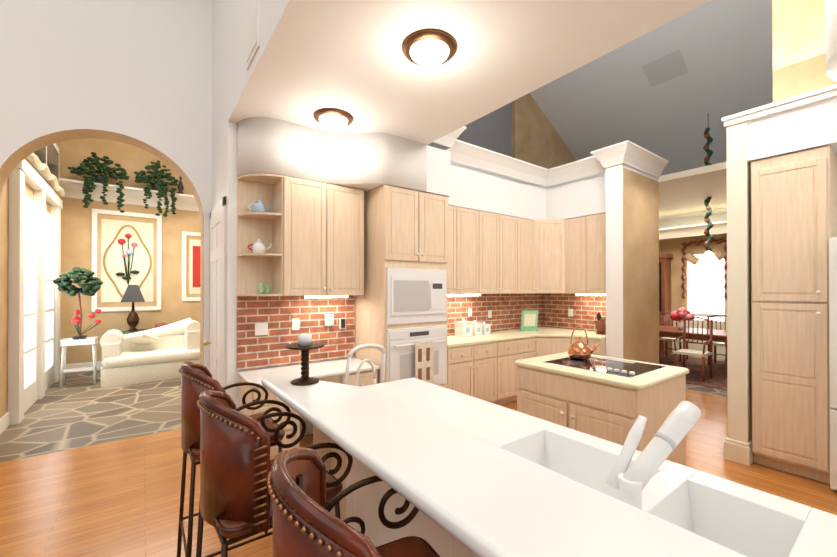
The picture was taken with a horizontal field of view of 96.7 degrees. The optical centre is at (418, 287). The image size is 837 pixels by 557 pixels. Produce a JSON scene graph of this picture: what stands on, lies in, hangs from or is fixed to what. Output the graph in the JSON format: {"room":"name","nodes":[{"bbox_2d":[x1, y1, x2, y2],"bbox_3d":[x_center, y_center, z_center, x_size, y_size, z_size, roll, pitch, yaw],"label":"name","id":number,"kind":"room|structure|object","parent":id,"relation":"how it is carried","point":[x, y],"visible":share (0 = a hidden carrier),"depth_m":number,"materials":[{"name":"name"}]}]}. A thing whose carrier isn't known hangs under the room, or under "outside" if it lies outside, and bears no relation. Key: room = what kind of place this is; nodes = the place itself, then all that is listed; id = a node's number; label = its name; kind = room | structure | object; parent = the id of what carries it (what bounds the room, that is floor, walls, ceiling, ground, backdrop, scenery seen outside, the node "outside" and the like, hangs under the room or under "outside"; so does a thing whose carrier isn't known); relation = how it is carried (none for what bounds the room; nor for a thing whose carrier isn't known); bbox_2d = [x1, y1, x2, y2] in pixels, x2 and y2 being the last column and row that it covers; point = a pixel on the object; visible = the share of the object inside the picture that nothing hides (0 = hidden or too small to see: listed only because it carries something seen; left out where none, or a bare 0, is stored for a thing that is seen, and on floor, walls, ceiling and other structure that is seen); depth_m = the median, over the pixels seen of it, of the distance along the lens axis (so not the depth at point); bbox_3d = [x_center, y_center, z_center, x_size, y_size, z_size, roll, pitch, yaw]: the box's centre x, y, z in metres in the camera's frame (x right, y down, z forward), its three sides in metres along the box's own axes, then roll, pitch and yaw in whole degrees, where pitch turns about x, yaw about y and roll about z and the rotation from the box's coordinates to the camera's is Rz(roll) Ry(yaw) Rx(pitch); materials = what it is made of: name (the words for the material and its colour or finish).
{"room":"kitchen","nodes":[
{"label":"kitchen","id":0,"kind":"room"},
{"bbox_2d":[0,370,180,462],"bbox_3d":[-4.309,1.613,5.870,2.850,0.060,4.730,0,0,-37],"label":"floor","id":1,"kind":"structure","parent":0,"point":[78,409],"depth_m":4.54,"materials":[{"name":"grey stone"}]},
{"bbox_2d":[59,337,97,388],"bbox_3d":[-5.531,1.209,6.067,0.440,0.750,0.320,0,0,-37],"label":"tray table","id":2,"kind":"object","parent":1,"relation":"on","point":[64,343],"visible":1,"depth_m":6.03,"materials":[{"name":"white wood"}]},
{"bbox_2d":[53,267,102,339],"bbox_3d":[-5.526,0.284,6.045,0.607,1.245,0.537,0,0,-37],"label":"topiary plant","id":3,"kind":"object","parent":2,"relation":"on","point":[90,285],"visible":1,"depth_m":6.01,"materials":[{"name":"green plant"}]},
{"bbox_2d":[122,328,152,333],"bbox_3d":[-5.271,1.211,7.211,0.901,0.756,0.891,0,0,-37],"label":"table","id":4,"kind":"object","parent":1,"relation":"on","point":[128,332],"visible":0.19,"depth_m":7.04,"materials":[{"name":"green"}]},
{"bbox_2d":[121,285,144,330],"bbox_3d":[-5.450,0.390,7.103,0.368,0.880,0.368,0,0,-37],"label":"table lamp","id":5,"kind":"object","parent":4,"relation":"on","point":[132,293],"visible":1,"depth_m":7.03,"materials":[{"name":"grey fabric"}]},
{"bbox_2d":[155,322,167,327],"bbox_3d":[-5.048,0.758,7.356,0.270,0.147,0.310,0,0,-37],"label":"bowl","id":6,"kind":"object","parent":4,"relation":"on","point":[160,324],"visible":0.56,"depth_m":7.22,"materials":[{"name":"brown wood"}]},
{"bbox_2d":[100,318,199,387],"bbox_3d":[-4.655,1.079,6.558,1.430,1.012,0.843,0,0,-37],"label":"sofa","id":7,"kind":"object","parent":1,"relation":"on","point":[161,353],"visible":0.9,"depth_m":6.36,"materials":[{"name":"beige fabric"}]},
{"bbox_2d":[0,138,200,417],"bbox_3d":[-4.285,-0.968,5.850,2.790,5.100,4.650,0,0,-37],"label":"wall","id":8,"kind":"structure","parent":0,"point":[76,233],"depth_m":7.19,"materials":[{"name":"beige paint"}]},
{"bbox_2d":[0,411,9,434],"bbox_3d":[-5.349,-0.191,5.156,0.018,3.540,4.250,0,0,-37],"label":"trim","id":9,"kind":"structure","parent":8,"relation":"attached to","point":[5,419],"depth_m":4.09,"materials":[{"name":"white wood"}]},
{"bbox_2d":[8,143,64,424],"bbox_3d":[-5.433,-0.420,5.394,0.165,4.000,2.770,0,0,-37],"label":"doors","id":10,"kind":"structure","parent":8,"relation":"in","point":[34,256],"depth_m":4.99,"materials":[{"name":"white wood"}]},
{"bbox_2d":[68,152,183,216],"bbox_3d":[-5.635,-2.002,7.269,1.802,1.153,0.358,0,0,-37],"label":"ivy","id":11,"kind":"object","parent":8,"relation":"on","point":[159,185],"visible":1,"depth_m":7.13,"materials":[{"name":"green plant"}]},
{"bbox_2d":[101,219,152,301],"bbox_3d":[-5.811,-0.520,7.442,0.820,1.620,0.150,0,0,-37],"label":"picture","id":12,"kind":"object","parent":8,"relation":"attached to","point":[126,253],"visible":0.9,"depth_m":7.41,"materials":[{"name":"paper"}]},
{"bbox_2d":[59,178,200,372],"bbox_3d":[-5.492,-0.180,7.497,2.520,3.540,0.320,0,0,-37],"label":"trim","id":13,"kind":"structure","parent":8,"relation":"attached to","point":[74,188],"depth_m":7.41,"materials":[{"name":"white wood"}]},
{"bbox_2d":[189,239,200,293],"bbox_3d":[-4.835,-0.457,8.174,0.340,1.180,0.010,0,0,-37],"label":"picture","id":14,"kind":"object","parent":8,"relation":"attached to","point":[194,263],"visible":0.64,"depth_m":8.13,"materials":[{"name":"fabric"}]},
{"bbox_2d":[0,0,211,370],"bbox_3d":[-6.363,-1.537,1.589,9.630,6.200,0.280,0,0,-37],"label":"wall","id":15,"kind":"structure","parent":0,"point":[137,73],"depth_m":3.84,"materials":[{"name":"white paint"}]},
{"bbox_2d":[212,0,307,406],"bbox_3d":[1.132,-1.546,-0.363,0.080,6.200,12.350,0,0,-37],"label":"wall","id":16,"kind":"structure","parent":0,"point":[235,83],"depth_m":3.54,"materials":[{"name":"white paint"}]},
{"bbox_2d":[203,196,225,390],"bbox_3d":[-2.172,0.349,3.925,0.102,2.450,0.930,0,0,-37],"label":"door","id":17,"kind":"structure","parent":16,"relation":"attached to","point":[217,342],"depth_m":3.82,"materials":[{"name":"white wood"}]},
{"bbox_2d":[246,2,259,69],"bbox_3d":[-1.211,-1.822,2.712,0.017,0.300,0.360,0,0,-37],"label":"air vent","id":18,"kind":"object","parent":16,"relation":"attached to","point":[253,38],"visible":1,"depth_m":2.67,"materials":[{"name":"white metal"}]},
{"bbox_2d":[237,117,426,192],"bbox_3d":[-0.829,-1.319,3.846,1.790,0.515,0.670,0,0,-37],"label":"soffit","id":19,"kind":"structure","parent":0,"point":[366,162],"depth_m":3.79,"materials":[{"name":"white paint"}]},
{"bbox_2d":[236,161,540,434],"bbox_3d":[0.202,-0.136,5.111,4.960,3.430,0.140,0,0,-37],"label":"wall","id":20,"kind":"structure","parent":0,"point":[309,427],"depth_m":5.24,"materials":[{"name":"white paint"}]},
{"bbox_2d":[237,173,282,295],"bbox_3d":[-1.511,-0.488,3.543,0.332,1.140,0.332,0,0,-37],"label":"corner shelf unit","id":21,"kind":"object","parent":20,"relation":"attached to","point":[254,270],"visible":1,"depth_m":3.62,"materials":[{"name":"brown wood"}]},
{"bbox_2d":[237,295,354,370],"bbox_3d":[-1.228,0.442,3.921,1.243,0.714,0.059,0,0,-37],"label":"backsplash","id":22,"kind":"structure","parent":20,"relation":"attached to","point":[269,328],"depth_m":3.85,"materials":[{"name":"red brick"}]},
{"bbox_2d":[283,176,363,297],"bbox_3d":[-1.016,-0.474,3.874,0.853,1.165,0.390,0,0,-37],"label":"upper cabinet","id":23,"kind":"object","parent":20,"relation":"attached to","point":[323,240],"visible":1,"depth_m":3.72,"materials":[{"name":"brown wood"}]},
{"bbox_2d":[447,205,486,295],"bbox_3d":[0.423,-0.482,4.947,0.871,1.140,0.384,0,0,-37],"label":"upper cabinet","id":24,"kind":"object","parent":20,"relation":"attached to","point":[467,228],"depth_m":4.92,"materials":[{"name":"brown wood"}]},
{"bbox_2d":[487,212,522,293],"bbox_3d":[1.055,-0.479,5.416,0.926,1.140,0.384,0,0,-37],"label":"upper cabinet","id":25,"kind":"object","parent":20,"relation":"attached to","point":[490,253],"depth_m":5.36,"materials":[{"name":"brown wood"}]},
{"bbox_2d":[447,293,605,335],"bbox_3d":[1.449,0.379,5.093,2.695,0.578,1.369,0,0,-37],"label":"backsplash","id":26,"kind":"structure","parent":20,"relation":"attached to","point":[498,312],"depth_m":5.83,"materials":[{"name":"red brick"}]},
{"bbox_2d":[523,219,534,292],"bbox_3d":[1.535,-0.478,5.772,0.494,1.140,0.384,0,0,-37],"label":"upper cabinet","id":27,"kind":"object","parent":20,"relation":"attached to","point":[528,225],"depth_m":5.69,"materials":[{"name":"brown wood"}]},
{"bbox_2d":[535,219,566,292],"bbox_3d":[2.048,-0.477,5.948,0.713,1.140,0.714,0,0,-37],"label":"upper cabinet","id":28,"kind":"object","parent":20,"relation":"attached to","point":[550,235],"depth_m":5.73,"materials":[{"name":"brown wood"}]},
{"bbox_2d":[0,390,836,556],"bbox_3d":[-0.226,1.579,-1.560,15.750,0.060,12.070,0,0,-37],"label":"floor","id":29,"kind":"structure","parent":0,"point":[119,498],"depth_m":2.85,"materials":[{"name":"brown wood"}]},
{"bbox_2d":[177,362,290,556],"bbox_3d":[-1.023,0.977,2.042,0.498,1.177,0.521,0,0,-37],"label":"bar stool","id":30,"kind":"object","parent":29,"relation":"on","point":[197,379],"visible":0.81,"depth_m":1.85,"materials":[{"name":"leather"}]},
{"bbox_2d":[196,390,352,556],"bbox_3d":[-0.598,0.975,1.486,0.498,1.177,0.521,0,0,-40],"label":"bar stool","id":31,"kind":"object","parent":29,"relation":"on","point":[235,503],"visible":0.79,"depth_m":1.25,"materials":[{"name":"leather"}]},
{"bbox_2d":[238,358,378,459],"bbox_3d":[-1.057,1.190,3.689,1.241,0.765,0.588,0,0,-37],"label":"built-in desk","id":32,"kind":"object","parent":29,"relation":"on","point":[333,371],"visible":0.23,"depth_m":3.51,"materials":[{"name":"white"}]},
{"bbox_2d":[267,447,439,556],"bbox_3d":[-0.098,0.972,0.896,0.498,1.177,0.521,0,0,-29],"label":"bar stool","id":33,"kind":"object","parent":29,"relation":"on","point":[306,522],"visible":0.98,"depth_m":0.75,"materials":[{"name":"leather"}]},
{"bbox_2d":[344,343,385,385],"bbox_3d":[-0.571,1.025,3.345,0.432,1.098,0.494,0,0,-37],"label":"desk chair","id":34,"kind":"object","parent":29,"relation":"on","point":[360,347],"visible":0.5,"depth_m":3.16,"materials":[{"name":"white"}]},
{"bbox_2d":[355,185,447,388],"bbox_3d":[-0.170,0.260,4.285,0.860,2.630,0.733,0,0,-37],"label":"tall cabinet","id":35,"kind":"object","parent":29,"relation":"on","point":[401,310],"visible":0.79,"depth_m":4.00,"materials":[{"name":"brown wood"}]},
{"bbox_2d":[447,327,605,404],"bbox_3d":[1.448,1.124,5.088,2.693,0.910,1.367,0,0,-37],"label":"base cabinet","id":36,"kind":"object","parent":29,"relation":"on","point":[483,367],"visible":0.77,"depth_m":4.89,"materials":[{"name":"brown wood"}]},
{"bbox_2d":[454,319,473,336],"bbox_3d":[0.616,0.547,5.104,0.184,0.242,0.184,0,0,-37],"label":"canister set","id":37,"kind":"object","parent":36,"relation":"on","point":[463,328],"depth_m":5.05,"materials":[{"name":"white ceramic"}]},
{"bbox_2d":[474,320,483,335],"bbox_3d":[0.793,0.564,5.235,0.160,0.210,0.160,0,0,-37],"label":"canister set","id":38,"kind":"object","parent":36,"relation":"on","point":[478,326],"depth_m":5.18,"materials":[{"name":"white ceramic"}]},
{"bbox_2d":[484,322,490,334],"bbox_3d":[0.945,0.579,5.348,0.136,0.179,0.136,0,0,-37],"label":"canister set","id":39,"kind":"object","parent":36,"relation":"on","point":[487,327],"depth_m":5.30,"materials":[{"name":"white ceramic"}]},
{"bbox_2d":[520,310,539,330],"bbox_3d":[1.725,0.512,5.774,0.260,0.317,0.160,0,0,-7],"label":"picture frame","id":40,"kind":"object","parent":36,"relation":"on","point":[529,319],"visible":1,"depth_m":5.76,"materials":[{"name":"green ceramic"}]},
{"bbox_2d":[594,312,605,334],"bbox_3d":[2.619,0.512,5.345,0.212,0.317,0.100,0,0,-37],"label":"knife block","id":41,"kind":"object","parent":36,"relation":"on","point":[600,322],"visible":0.94,"depth_m":5.31,"materials":[{"name":"brown wood"}]},
{"bbox_2d":[261,374,820,556],"bbox_3d":[0.329,1.039,1.361,1.060,1.043,2.895,0,0,-37],"label":"countertop","id":42,"kind":"structure","parent":29,"relation":"on","point":[467,475],"depth_m":1.17,"materials":[{"name":"white stone"}]},
{"bbox_2d":[285,333,324,385],"bbox_3d":[-0.623,0.386,2.042,0.210,0.266,0.210,0,0,-37],"label":"candle holder","id":43,"kind":"object","parent":42,"relation":"on","point":[305,344],"visible":1,"depth_m":2.02,"materials":[{"name":"brown metal"}]},
{"bbox_2d":[606,401,700,509],"bbox_3d":[0.662,0.488,1.052,0.289,0.323,0.104,0,0,-22],"label":"faucet","id":44,"kind":"object","parent":42,"relation":"on","point":[631,482],"visible":0.73,"depth_m":1.02,"materials":[{"name":"white"}]},
{"bbox_2d":[514,352,688,465],"bbox_3d":[1.529,1.101,3.188,0.934,0.938,1.080,0,0,-37],"label":"kitchen island","id":45,"kind":"object","parent":29,"relation":"on","point":[611,399],"visible":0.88,"depth_m":2.87,"materials":[{"name":"beige wood"}]},
{"bbox_2d":[568,325,599,359],"bbox_3d":[1.507,0.500,3.434,0.239,0.301,0.224,0,0,-37],"label":"kettle","id":46,"kind":"object","parent":45,"relation":"on","point":[579,348],"visible":1,"depth_m":3.38,"materials":[{"name":"orange metal"}]},
{"bbox_2d":[751,146,836,483],"bbox_3d":[3.332,0.226,3.289,0.703,2.690,0.475,0,0,-37],"label":"pantry cabinet","id":47,"kind":"object","parent":29,"relation":"on","point":[793,213],"visible":1,"depth_m":3.09,"materials":[{"name":"brown wood"}]},
{"bbox_2d":[801,510,836,556],"bbox_3d":[2.137,1.037,1.031,3.570,1.043,1.110,0,0,-37],"label":"countertop","id":48,"kind":"structure","parent":29,"relation":"on","point":[822,540],"depth_m":0.96,"materials":[{"name":"white stone"}]},
{"bbox_2d":[829,237,836,489],"bbox_3d":[3.663,0.583,2.657,0.864,1.930,0.920,0,0,-37],"label":"refrigerator","id":49,"kind":"object","parent":29,"relation":"on","point":[833,343],"visible":1,"depth_m":2.80,"materials":[{"name":"white"}]},
{"bbox_2d":[425,145,452,200],"bbox_3d":[0.137,-1.317,4.340,0.350,0.515,0.310,0,0,-37],"label":"wall","id":50,"kind":"structure","parent":0,"point":[439,169],"depth_m":4.22,"materials":[{"name":"white paint"}]},
{"bbox_2d":[238,0,710,144],"bbox_3d":[2.267,-1.821,-0.323,1.790,0.450,11.060,0,0,-37],"label":"ceiling strip","id":51,"kind":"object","parent":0,"point":[348,56],"visible":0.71,"depth_m":2.55,"materials":[{"name":"white paint"}]},
{"bbox_2d":[313,108,353,128],"bbox_3d":[-0.788,-1.540,3.448,0.370,0.073,0.370,0,0,-37],"label":"ceiling light","id":52,"kind":"object","parent":51,"relation":"attached to","point":[334,118],"visible":1,"depth_m":3.37,"materials":[{"name":"white glass"}]},
{"bbox_2d":[402,29,457,65],"bbox_3d":[0.073,-1.544,2.456,0.370,0.073,0.370,0,0,-37],"label":"ceiling light","id":53,"kind":"object","parent":51,"relation":"attached to","point":[429,47],"visible":1,"depth_m":2.38,"materials":[{"name":"white"}]},
{"bbox_2d":[448,165,548,219],"bbox_3d":[1.014,-1.312,5.407,3.030,0.515,0.360,0,0,-37],"label":"wall","id":54,"kind":"structure","parent":0,"point":[465,188],"depth_m":5.29,"materials":[{"name":"white paint"}]},
{"bbox_2d":[511,93,576,168],"bbox_3d":[5.003,-3.643,11.343,6.500,3.900,0.120,0,0,-37],"label":"wall","id":55,"kind":"structure","parent":0,"point":[536,139],"depth_m":9.82,"materials":[{"name":"beige paint"}]},
{"bbox_2d":[541,172,605,329],"bbox_3d":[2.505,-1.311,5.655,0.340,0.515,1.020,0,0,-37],"label":"wall","id":56,"kind":"structure","parent":0,"point":[587,197],"depth_m":5.54,"materials":[{"name":"white paint"}]},
{"bbox_2d":[567,213,605,295],"bbox_3d":[2.562,-0.479,5.532,0.383,1.140,0.741,0,0,-37],"label":"upper cabinet","id":57,"kind":"object","parent":56,"relation":"attached to","point":[586,235],"depth_m":5.42,"materials":[{"name":"brown wood"}]},
{"bbox_2d":[428,0,772,175],"bbox_3d":[5.535,-3.565,6.432,11.500,3.700,18.000,0,0,-37],"label":"ceiling","id":58,"kind":"structure","parent":0,"point":[723,47],"depth_m":8.43,"materials":[{"name":"grey paint"}]},
{"bbox_2d":[641,50,687,86],"bbox_3d":[5.212,-4.620,7.878,0.500,0.285,0.700,0,0,-37],"label":"ceiling vent","id":59,"kind":"object","parent":58,"relation":"in","point":[670,66],"visible":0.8,"depth_m":7.86,"materials":[{"name":"grey metal"}]},
{"bbox_2d":[695,128,721,266],"bbox_3d":[5.500,-1.852,7.058,0.420,2.920,0.420,0,0,-37],"label":"pendant lamp","id":60,"kind":"object","parent":58,"relation":"hanging from","point":[708,258],"visible":0.81,"depth_m":7.02,"materials":[{"name":"white"}]},
{"bbox_2d":[604,163,657,358],"bbox_3d":[3.051,-0.135,5.283,1.120,3.430,0.220,0,0,-37],"label":"wall","id":61,"kind":"structure","parent":0,"point":[614,260],"depth_m":4.95,"materials":[{"name":"white paint"}]},
{"bbox_2d":[433,126,667,186],"bbox_3d":[1.778,-1.737,4.908,3.620,0.230,1.395,0,0,-37],"label":"crown molding","id":62,"kind":"structure","parent":61,"relation":"attached to","point":[632,155],"depth_m":5.15,"materials":[{"name":"white wood"}]},
{"bbox_2d":[623,167,658,363],"bbox_3d":[3.123,0.004,5.194,1.110,3.150,0.008,0,0,-37],"label":"column","id":63,"kind":"structure","parent":0,"point":[640,267],"depth_m":5.16,"materials":[{"name":"beige paint"}]},
{"bbox_2d":[658,161,726,313],"bbox_3d":[5.076,-0.112,7.135,4.220,3.400,6.940,0,0,-37],"label":"wall","id":64,"kind":"structure","parent":0,"point":[687,191],"depth_m":7.48,"materials":[{"name":"beige paint"}]},
{"bbox_2d":[659,208,726,359],"bbox_3d":[6.361,-0.057,8.088,0.780,3.300,6.700,0,0,-37],"label":"trim","id":65,"kind":"structure","parent":64,"relation":"attached to","point":[684,225],"depth_m":8.44,"materials":[{"name":"white wood"}]},
{"bbox_2d":[681,238,726,320],"bbox_3d":[6.493,-0.172,8.448,0.180,1.834,0.919,0,0,-37],"label":"dining room window","id":66,"kind":"structure","parent":64,"relation":"in","point":[707,286],"depth_m":8.47,"materials":[{"name":"white glass"}]},
{"bbox_2d":[670,353,726,396],"bbox_3d":[6.341,1.621,7.630,5.750,0.060,9.000,0,0,-37],"label":"floor","id":67,"kind":"structure","parent":0,"point":[708,390],"depth_m":5.77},
{"bbox_2d":[659,253,672,354],"bbox_3d":[5.616,0.398,9.320,0.500,2.400,1.170,0,0,-37],"label":"china hutch","id":68,"kind":"object","parent":67,"relation":"on","point":[665,282],"visible":0.25,"depth_m":8.88,"materials":[{"name":"brown wood"}]},
{"bbox_2d":[659,354,726,389],"bbox_3d":[5.250,1.583,7.380,2.800,0.012,3.300,0,0,-37],"label":"area rug","id":69,"kind":"object","parent":67,"relation":"on","point":[717,381],"visible":0.07,"depth_m":6.97,"materials":[{"name":"brown carpet"}]},
{"bbox_2d":[659,312,687,361],"bbox_3d":[5.610,1.061,8.210,0.478,1.065,0.487,0,0,-37],"label":"dining chair","id":70,"kind":"object","parent":69,"relation":"on","point":[679,340],"visible":0.44,"depth_m":8.17,"materials":[{"name":"brown wood"}]},
{"bbox_2d":[673,317,712,381],"bbox_3d":[4.809,1.053,6.495,0.478,1.065,0.487,0,0,-37],"label":"dining chair","id":71,"kind":"object","parent":69,"relation":"on","point":[703,354],"visible":0.9,"depth_m":6.48,"materials":[{"name":"brown wood"}]},
{"bbox_2d":[659,325,726,377],"bbox_3d":[5.210,1.209,7.352,1.100,0.760,1.900,0,0,-37],"label":"dining table","id":72,"kind":"object","parent":69,"relation":"on","point":[676,332],"visible":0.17,"depth_m":6.91,"materials":[{"name":"brown wood"}]},
{"bbox_2d":[670,307,694,329],"bbox_3d":[5.209,0.609,7.353,0.410,0.438,0.345,0,0,-37],"label":"centrepiece","id":73,"kind":"object","parent":72,"relation":"on","point":[681,313],"visible":0.9,"depth_m":7.30,"materials":[{"name":"pink plant"}]},
{"bbox_2d":[707,314,726,364],"bbox_3d":[6.146,1.058,7.488,0.478,1.065,0.487,0,0,-37],"label":"dining chair","id":74,"kind":"object","parent":69,"relation":"on","point":[715,344],"visible":0.33,"depth_m":7.52,"materials":[{"name":"brown wood"}]},
{"bbox_2d":[726,97,836,442],"bbox_3d":[4.123,0.017,2.379,0.840,3.100,3.200,0,0,-37],"label":"wall block","id":75,"kind":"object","parent":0,"point":[807,127],"visible":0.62,"depth_m":3.32,"materials":[{"name":"white paint"}]},
{"bbox_2d":[772,0,836,102],"bbox_3d":[4.415,-3.501,2.487,0.100,3.864,3.000,0,0,-37],"label":"wall","id":76,"kind":"structure","parent":0,"point":[799,44],"depth_m":3.51,"materials":[{"name":"beige paint"}]},
{"bbox_2d":[721,84,836,465],"bbox_3d":[4.114,-0.001,2.391,0.900,3.135,3.230,0,0,-37],"label":"trim","id":77,"kind":"structure","parent":76,"relation":"attached to","point":[738,452],"depth_m":3.24,"materials":[{"name":"white wood"}]},
{"bbox_2d":[826,0,836,81],"bbox_3d":[3.734,-3.559,2.231,1.760,3.750,1.760,0,0,-37],"label":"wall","id":78,"kind":"structure","parent":0,"point":[831,39],"depth_m":2.74,"materials":[{"name":"white paint"}]}
]}

